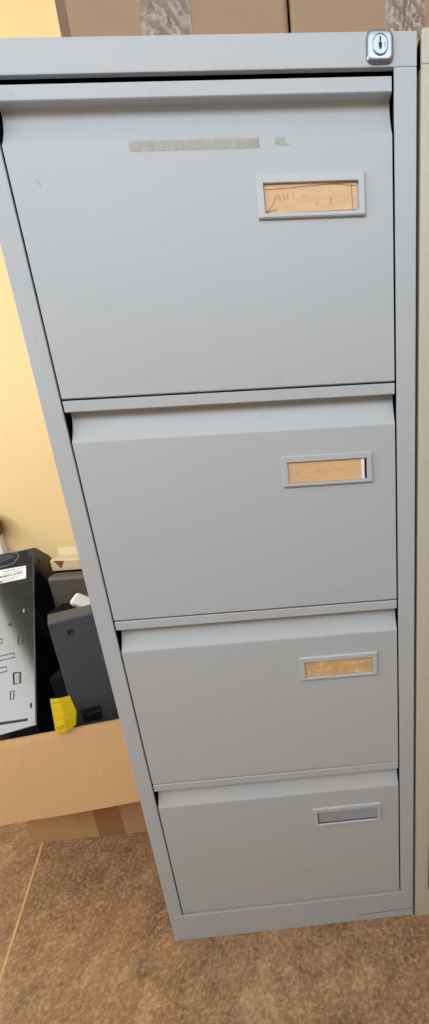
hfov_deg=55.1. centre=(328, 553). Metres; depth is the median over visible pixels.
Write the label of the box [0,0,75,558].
wall
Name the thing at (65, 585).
housing
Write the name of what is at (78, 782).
open cardboard box
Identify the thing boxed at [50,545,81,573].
housing
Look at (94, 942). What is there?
floor
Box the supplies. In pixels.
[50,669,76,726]
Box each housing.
[48,571,88,606]
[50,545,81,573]
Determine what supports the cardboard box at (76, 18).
on the filing cabinet at (208, 242)
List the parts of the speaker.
latch knob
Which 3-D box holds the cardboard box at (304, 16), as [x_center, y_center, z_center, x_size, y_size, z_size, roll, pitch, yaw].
[0.201,-0.747,0.575,0.520,0.279,0.403,-4,16,-2]
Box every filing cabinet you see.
[0,29,416,940]
[413,28,428,915]
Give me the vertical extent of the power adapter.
0.052 m
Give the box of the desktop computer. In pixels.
[0,548,59,740]
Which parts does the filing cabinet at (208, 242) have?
drawer, drawer, drawer, drawer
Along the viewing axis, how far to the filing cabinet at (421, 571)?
0.54 m
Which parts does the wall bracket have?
knob, bracket plate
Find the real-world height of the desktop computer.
0.472 m
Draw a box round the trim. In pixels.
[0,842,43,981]
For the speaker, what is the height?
0.572 m
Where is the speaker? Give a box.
[48,604,118,726]
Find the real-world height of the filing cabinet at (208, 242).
1.321 m
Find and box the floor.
[0,822,428,1023]
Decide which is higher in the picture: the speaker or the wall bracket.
the wall bracket
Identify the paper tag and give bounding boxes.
[50,696,76,734]
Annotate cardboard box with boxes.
[0,719,147,842]
[55,0,288,36]
[287,0,428,43]
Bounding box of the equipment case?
[48,603,76,614]
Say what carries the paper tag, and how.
hanging from the open cardboard box at (78, 782)
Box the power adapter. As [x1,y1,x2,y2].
[70,593,90,607]
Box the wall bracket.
[0,520,7,553]

